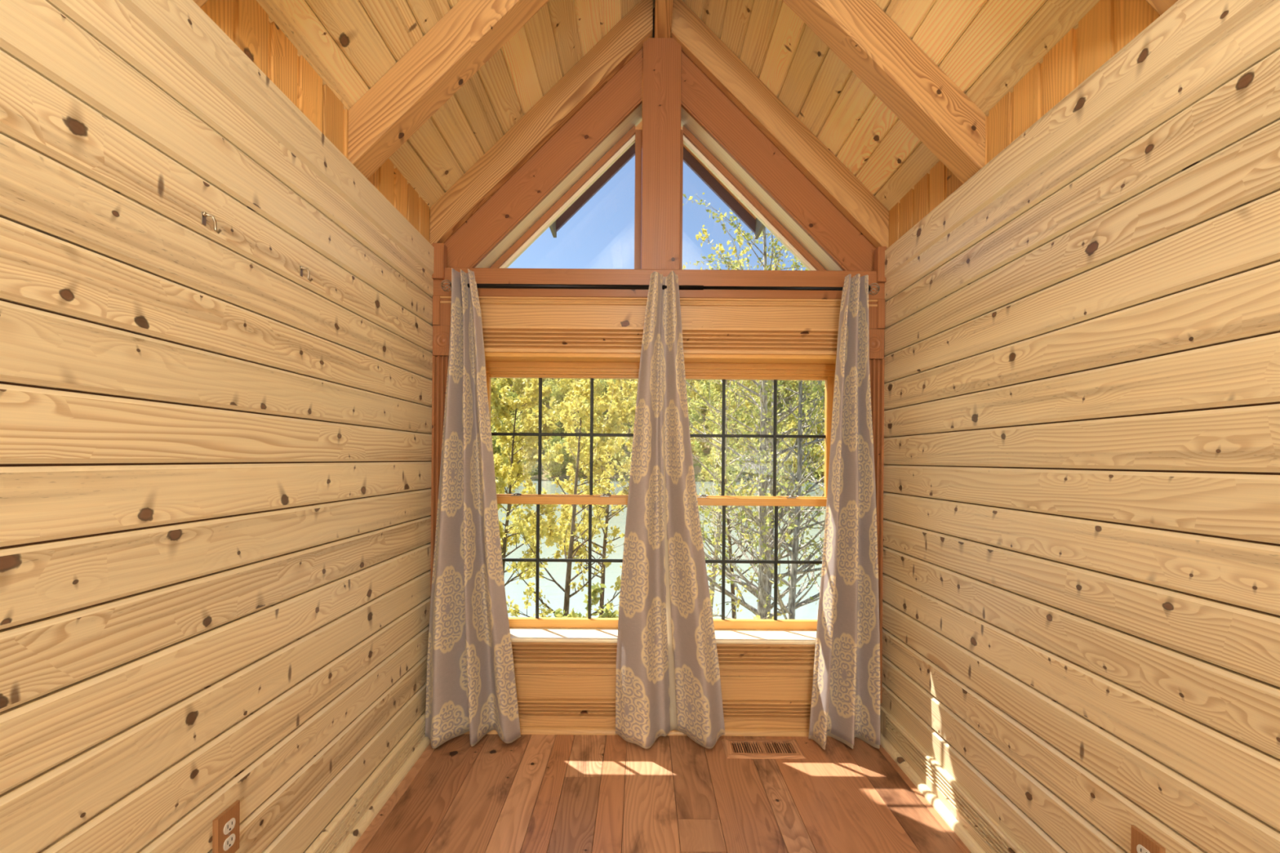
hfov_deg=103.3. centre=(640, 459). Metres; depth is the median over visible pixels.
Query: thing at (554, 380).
tree
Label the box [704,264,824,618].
tree
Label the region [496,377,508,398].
tree
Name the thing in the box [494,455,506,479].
tree
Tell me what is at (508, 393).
tree
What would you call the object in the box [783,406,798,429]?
tree
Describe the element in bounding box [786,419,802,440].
tree
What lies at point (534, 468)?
tree
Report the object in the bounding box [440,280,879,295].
curtain rod
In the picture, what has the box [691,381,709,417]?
tree
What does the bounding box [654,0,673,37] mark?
ridge beam
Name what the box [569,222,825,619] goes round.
tree
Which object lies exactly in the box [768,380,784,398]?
tree
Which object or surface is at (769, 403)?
tree
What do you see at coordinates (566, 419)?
tree
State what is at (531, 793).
floor
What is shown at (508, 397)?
tree
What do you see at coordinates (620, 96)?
trim
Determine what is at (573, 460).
tree
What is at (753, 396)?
tree
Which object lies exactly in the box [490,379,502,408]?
tree
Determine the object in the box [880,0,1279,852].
wall
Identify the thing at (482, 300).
trim
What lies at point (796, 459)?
tree
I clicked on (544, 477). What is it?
hill
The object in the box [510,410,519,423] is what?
tree
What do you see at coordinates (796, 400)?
tree
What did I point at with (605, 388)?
tree
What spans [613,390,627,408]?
tree
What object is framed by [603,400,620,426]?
tree
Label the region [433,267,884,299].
header beam
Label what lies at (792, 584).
tree
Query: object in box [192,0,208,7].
rafter
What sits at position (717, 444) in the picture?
tree
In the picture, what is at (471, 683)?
curtain
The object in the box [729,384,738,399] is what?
tree
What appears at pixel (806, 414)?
tree
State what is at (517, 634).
window sill
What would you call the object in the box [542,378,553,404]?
tree
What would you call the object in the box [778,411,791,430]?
tree
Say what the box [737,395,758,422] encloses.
tree
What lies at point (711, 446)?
tree
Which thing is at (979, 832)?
baseboard
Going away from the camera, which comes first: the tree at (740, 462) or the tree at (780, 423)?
the tree at (740, 462)
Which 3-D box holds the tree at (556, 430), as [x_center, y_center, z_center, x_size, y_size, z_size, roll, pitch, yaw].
[-26.587,-10.415,165.950,6.426,10.166,6.883,0,0,-7]
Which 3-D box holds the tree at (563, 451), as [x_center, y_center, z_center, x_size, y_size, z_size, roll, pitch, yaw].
[-21.766,-0.406,150.854,8.127,11.887,7.588,0,0,3]
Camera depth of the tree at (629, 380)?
189.24 m
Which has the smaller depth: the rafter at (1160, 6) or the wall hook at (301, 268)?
the rafter at (1160, 6)
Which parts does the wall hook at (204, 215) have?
plate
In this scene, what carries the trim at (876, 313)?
attached to the wall at (550, 683)
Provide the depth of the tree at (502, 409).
12.65 m
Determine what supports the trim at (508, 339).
attached to the wall at (550, 683)
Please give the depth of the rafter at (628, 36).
2.45 m
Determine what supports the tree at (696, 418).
on the hill
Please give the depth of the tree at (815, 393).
177.32 m
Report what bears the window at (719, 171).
in the wall at (550, 683)
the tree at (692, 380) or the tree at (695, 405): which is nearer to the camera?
the tree at (695, 405)
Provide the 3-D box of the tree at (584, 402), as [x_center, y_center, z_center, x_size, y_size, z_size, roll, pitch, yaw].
[-18.898,-15.515,171.717,6.777,11.113,7.256,0,0,-10]
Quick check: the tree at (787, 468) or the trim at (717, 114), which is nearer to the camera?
the trim at (717, 114)
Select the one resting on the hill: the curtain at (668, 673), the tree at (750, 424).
the tree at (750, 424)
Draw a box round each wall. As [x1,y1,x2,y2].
[0,0,434,852]
[429,297,885,701]
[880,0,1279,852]
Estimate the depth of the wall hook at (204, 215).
1.17 m
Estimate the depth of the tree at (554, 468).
146.68 m
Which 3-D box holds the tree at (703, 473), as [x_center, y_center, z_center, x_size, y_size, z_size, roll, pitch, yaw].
[19.256,3.086,147.232,5.773,7.817,4.789,0,0,-6]
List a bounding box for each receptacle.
[223,817,235,835]
[223,833,235,851]
[1136,844,1150,852]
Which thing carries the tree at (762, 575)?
on the bank
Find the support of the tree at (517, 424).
on the hill
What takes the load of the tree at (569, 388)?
on the hill
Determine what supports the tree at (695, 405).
on the hill
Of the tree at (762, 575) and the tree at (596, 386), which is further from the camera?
the tree at (596, 386)
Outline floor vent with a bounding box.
[721,738,806,759]
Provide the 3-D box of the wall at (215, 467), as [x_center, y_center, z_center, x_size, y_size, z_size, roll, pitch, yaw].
[-1.081,0.021,-0.204,0.161,2.581,5.792,0,0,0]
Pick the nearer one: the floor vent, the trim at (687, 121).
the floor vent
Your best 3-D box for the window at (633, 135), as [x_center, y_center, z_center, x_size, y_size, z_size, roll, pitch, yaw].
[-0.416,-1.339,2.649,0.842,0.812,0.055,0,0,0]
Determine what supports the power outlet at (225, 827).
attached to the wall at (215, 467)
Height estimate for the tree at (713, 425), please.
13.435 m
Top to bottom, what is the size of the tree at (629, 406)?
9.953 m
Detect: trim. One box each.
[430,295,451,599]
[431,243,447,279]
[440,296,877,306]
[443,47,642,267]
[475,102,642,267]
[482,325,838,355]
[484,351,836,364]
[511,642,815,669]
[680,50,875,271]
[680,106,843,271]
[868,299,884,703]
[874,246,886,283]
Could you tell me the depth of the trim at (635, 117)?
2.59 m
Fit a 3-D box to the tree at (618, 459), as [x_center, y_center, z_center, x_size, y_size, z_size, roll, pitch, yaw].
[-8.195,-2.927,151.526,8.444,15.281,7.711,0,0,-6]
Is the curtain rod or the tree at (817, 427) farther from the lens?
the tree at (817, 427)
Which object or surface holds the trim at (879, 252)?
attached to the wall at (1081, 567)
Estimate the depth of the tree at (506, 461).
145.50 m
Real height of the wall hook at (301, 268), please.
0.045 m
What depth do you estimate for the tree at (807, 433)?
158.33 m
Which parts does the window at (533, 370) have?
sash, sash, frame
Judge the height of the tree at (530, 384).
11.789 m
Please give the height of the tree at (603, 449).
11.512 m
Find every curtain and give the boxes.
[425,267,520,748]
[615,271,724,748]
[808,273,880,750]
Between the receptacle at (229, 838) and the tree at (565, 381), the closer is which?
the receptacle at (229, 838)
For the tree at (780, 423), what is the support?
on the hill
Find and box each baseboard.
[304,712,430,852]
[464,698,830,737]
[880,706,1026,852]
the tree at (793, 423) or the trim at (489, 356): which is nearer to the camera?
the trim at (489, 356)
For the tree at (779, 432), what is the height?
12.045 m
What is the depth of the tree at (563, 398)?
171.78 m
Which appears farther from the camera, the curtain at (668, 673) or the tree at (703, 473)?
the tree at (703, 473)
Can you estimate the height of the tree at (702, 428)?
11.834 m
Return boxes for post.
[640,37,681,269]
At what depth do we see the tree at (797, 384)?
191.54 m
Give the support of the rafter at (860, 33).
attached to the ceiling
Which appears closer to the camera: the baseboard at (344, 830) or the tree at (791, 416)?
the baseboard at (344, 830)
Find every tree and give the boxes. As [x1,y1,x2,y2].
[490,377,588,586]
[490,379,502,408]
[491,425,508,460]
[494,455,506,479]
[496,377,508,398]
[500,446,524,475]
[501,390,631,617]
[501,394,518,415]
[502,377,513,388]
[502,391,514,400]
[506,391,517,412]
[507,377,524,396]
[509,419,525,457]
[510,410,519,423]
[511,378,638,617]
[511,410,524,430]
[520,378,537,395]
[520,450,537,477]
[524,395,535,415]
[541,445,565,476]
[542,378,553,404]
[544,435,563,456]
[548,401,564,426]
[549,383,565,408]
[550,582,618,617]
[551,378,561,389]
[552,414,564,438]
[553,378,576,402]
[554,438,577,473]
[556,411,574,437]
[560,398,573,421]
[564,384,581,413]
[568,452,589,477]
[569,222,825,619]
[574,400,589,420]
[577,411,590,438]
[588,378,605,397]
[588,403,604,421]
[592,192,826,619]
[595,416,606,445]
[595,445,610,473]
[598,378,608,399]
[600,432,627,466]
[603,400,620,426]
[604,378,622,404]
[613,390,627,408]
[622,396,635,422]
[626,378,635,394]
[627,413,635,433]
[630,390,637,404]
[685,379,701,396]
[687,400,700,420]
[688,382,703,402]
[688,409,706,433]
[689,422,708,456]
[690,379,823,618]
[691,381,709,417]
[697,263,825,619]
[697,456,714,480]
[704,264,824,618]
[705,382,719,412]
[706,439,729,457]
[707,409,721,443]
[708,443,721,469]
[727,398,736,410]
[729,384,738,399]
[729,448,746,480]
[737,380,758,399]
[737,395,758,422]
[740,447,755,475]
[744,423,755,439]
[749,395,771,427]
[754,380,770,398]
[767,394,777,411]
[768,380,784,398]
[776,417,786,440]
[776,450,794,478]
[777,426,793,457]
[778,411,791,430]
[782,380,798,399]
[782,422,802,464]
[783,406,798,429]
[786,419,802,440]
[791,395,804,417]
[792,447,811,475]
[793,380,798,391]
[801,432,817,458]
[805,403,822,418]
[806,412,824,444]
[807,444,823,476]
[808,391,824,412]
[811,442,824,476]
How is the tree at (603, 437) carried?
on the hill
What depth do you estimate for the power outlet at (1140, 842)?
1.17 m
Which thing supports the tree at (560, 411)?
on the hill
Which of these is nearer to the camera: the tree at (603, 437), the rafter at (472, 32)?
the rafter at (472, 32)
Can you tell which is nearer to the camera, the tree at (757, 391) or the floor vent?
the floor vent
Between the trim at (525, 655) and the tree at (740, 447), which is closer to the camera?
the trim at (525, 655)
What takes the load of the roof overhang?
attached to the wall at (550, 683)
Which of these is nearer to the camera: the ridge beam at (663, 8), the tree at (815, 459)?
the ridge beam at (663, 8)
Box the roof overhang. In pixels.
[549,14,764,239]
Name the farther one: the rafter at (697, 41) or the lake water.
the lake water
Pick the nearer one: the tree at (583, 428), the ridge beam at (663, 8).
the ridge beam at (663, 8)
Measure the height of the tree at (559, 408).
11.709 m
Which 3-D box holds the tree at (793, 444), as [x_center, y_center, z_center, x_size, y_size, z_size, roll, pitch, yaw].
[46.700,-3.748,154.947,6.915,15.000,8.336,0,0,21]
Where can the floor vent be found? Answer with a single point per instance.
(741, 748)
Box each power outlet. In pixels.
[212,800,239,852]
[1130,825,1165,852]
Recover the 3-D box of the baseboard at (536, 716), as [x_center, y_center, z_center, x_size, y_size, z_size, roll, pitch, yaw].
[0.072,1.245,2.447,2.144,0.151,0.053,0,0,0]
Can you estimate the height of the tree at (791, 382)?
9.765 m
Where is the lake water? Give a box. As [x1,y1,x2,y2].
[497,480,826,619]
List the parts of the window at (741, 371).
sash, frame, sash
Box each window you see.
[485,361,639,628]
[489,124,642,269]
[680,125,826,271]
[684,363,835,630]
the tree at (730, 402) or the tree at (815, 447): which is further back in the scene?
the tree at (730, 402)
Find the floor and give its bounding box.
[348,733,971,852]
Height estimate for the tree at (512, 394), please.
8.556 m
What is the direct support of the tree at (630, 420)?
on the hill
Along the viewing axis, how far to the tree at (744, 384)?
183.98 m
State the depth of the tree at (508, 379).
200.14 m
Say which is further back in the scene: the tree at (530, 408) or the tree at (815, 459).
the tree at (530, 408)
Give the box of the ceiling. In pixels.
[256,0,1099,210]
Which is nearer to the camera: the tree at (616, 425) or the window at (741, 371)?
the window at (741, 371)
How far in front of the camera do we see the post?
2.48 m
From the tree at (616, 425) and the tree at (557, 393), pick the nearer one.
the tree at (616, 425)
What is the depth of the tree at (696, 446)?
15.46 m
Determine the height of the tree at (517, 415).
12.425 m
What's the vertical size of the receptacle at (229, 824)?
0.027 m
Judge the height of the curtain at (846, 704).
2.168 m
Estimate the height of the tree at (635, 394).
12.001 m
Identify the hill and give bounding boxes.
[490,377,824,482]
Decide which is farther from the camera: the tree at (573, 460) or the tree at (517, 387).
the tree at (517, 387)
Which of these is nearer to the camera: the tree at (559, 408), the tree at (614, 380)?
the tree at (559, 408)
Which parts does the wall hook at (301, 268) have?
plate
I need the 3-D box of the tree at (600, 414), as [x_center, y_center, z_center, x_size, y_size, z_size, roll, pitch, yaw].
[-15.156,-14.772,170.810,7.216,10.316,6.590,0,0,30]
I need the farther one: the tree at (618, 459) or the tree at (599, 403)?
the tree at (618, 459)
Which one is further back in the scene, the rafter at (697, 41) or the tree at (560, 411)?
the tree at (560, 411)
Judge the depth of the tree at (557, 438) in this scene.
153.64 m
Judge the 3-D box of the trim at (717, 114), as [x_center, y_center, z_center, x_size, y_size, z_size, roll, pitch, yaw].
[0.746,-1.478,2.517,1.123,1.123,0.022,0,0,0]
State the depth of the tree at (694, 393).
185.58 m
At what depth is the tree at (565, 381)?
182.37 m
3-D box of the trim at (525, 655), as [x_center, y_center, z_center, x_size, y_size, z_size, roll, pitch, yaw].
[0.075,0.946,2.456,1.974,0.122,0.036,0,0,0]
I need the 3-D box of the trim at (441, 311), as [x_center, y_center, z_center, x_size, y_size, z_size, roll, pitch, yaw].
[-0.962,0.188,2.457,0.100,1.950,0.033,0,0,0]
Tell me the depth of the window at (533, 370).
2.60 m
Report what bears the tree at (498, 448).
on the hill
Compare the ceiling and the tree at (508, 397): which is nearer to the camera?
the ceiling
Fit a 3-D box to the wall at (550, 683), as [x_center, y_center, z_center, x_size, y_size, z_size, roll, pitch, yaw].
[0.085,-0.364,2.571,2.384,3.770,0.231,0,0,0]
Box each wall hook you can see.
[200,211,222,233]
[299,266,312,281]
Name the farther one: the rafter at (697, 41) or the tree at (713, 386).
the tree at (713, 386)
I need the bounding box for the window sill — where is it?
[509,627,816,644]
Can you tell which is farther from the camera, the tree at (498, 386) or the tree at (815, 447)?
the tree at (498, 386)
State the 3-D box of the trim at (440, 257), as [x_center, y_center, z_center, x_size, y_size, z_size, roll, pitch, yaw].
[-0.975,-0.954,2.457,0.055,0.168,0.050,0,0,0]
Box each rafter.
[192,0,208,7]
[347,0,549,178]
[430,0,653,244]
[671,0,888,248]
[782,0,985,183]
[1145,0,1177,15]
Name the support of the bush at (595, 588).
on the bank
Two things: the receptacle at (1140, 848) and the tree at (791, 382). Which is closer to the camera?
the receptacle at (1140, 848)

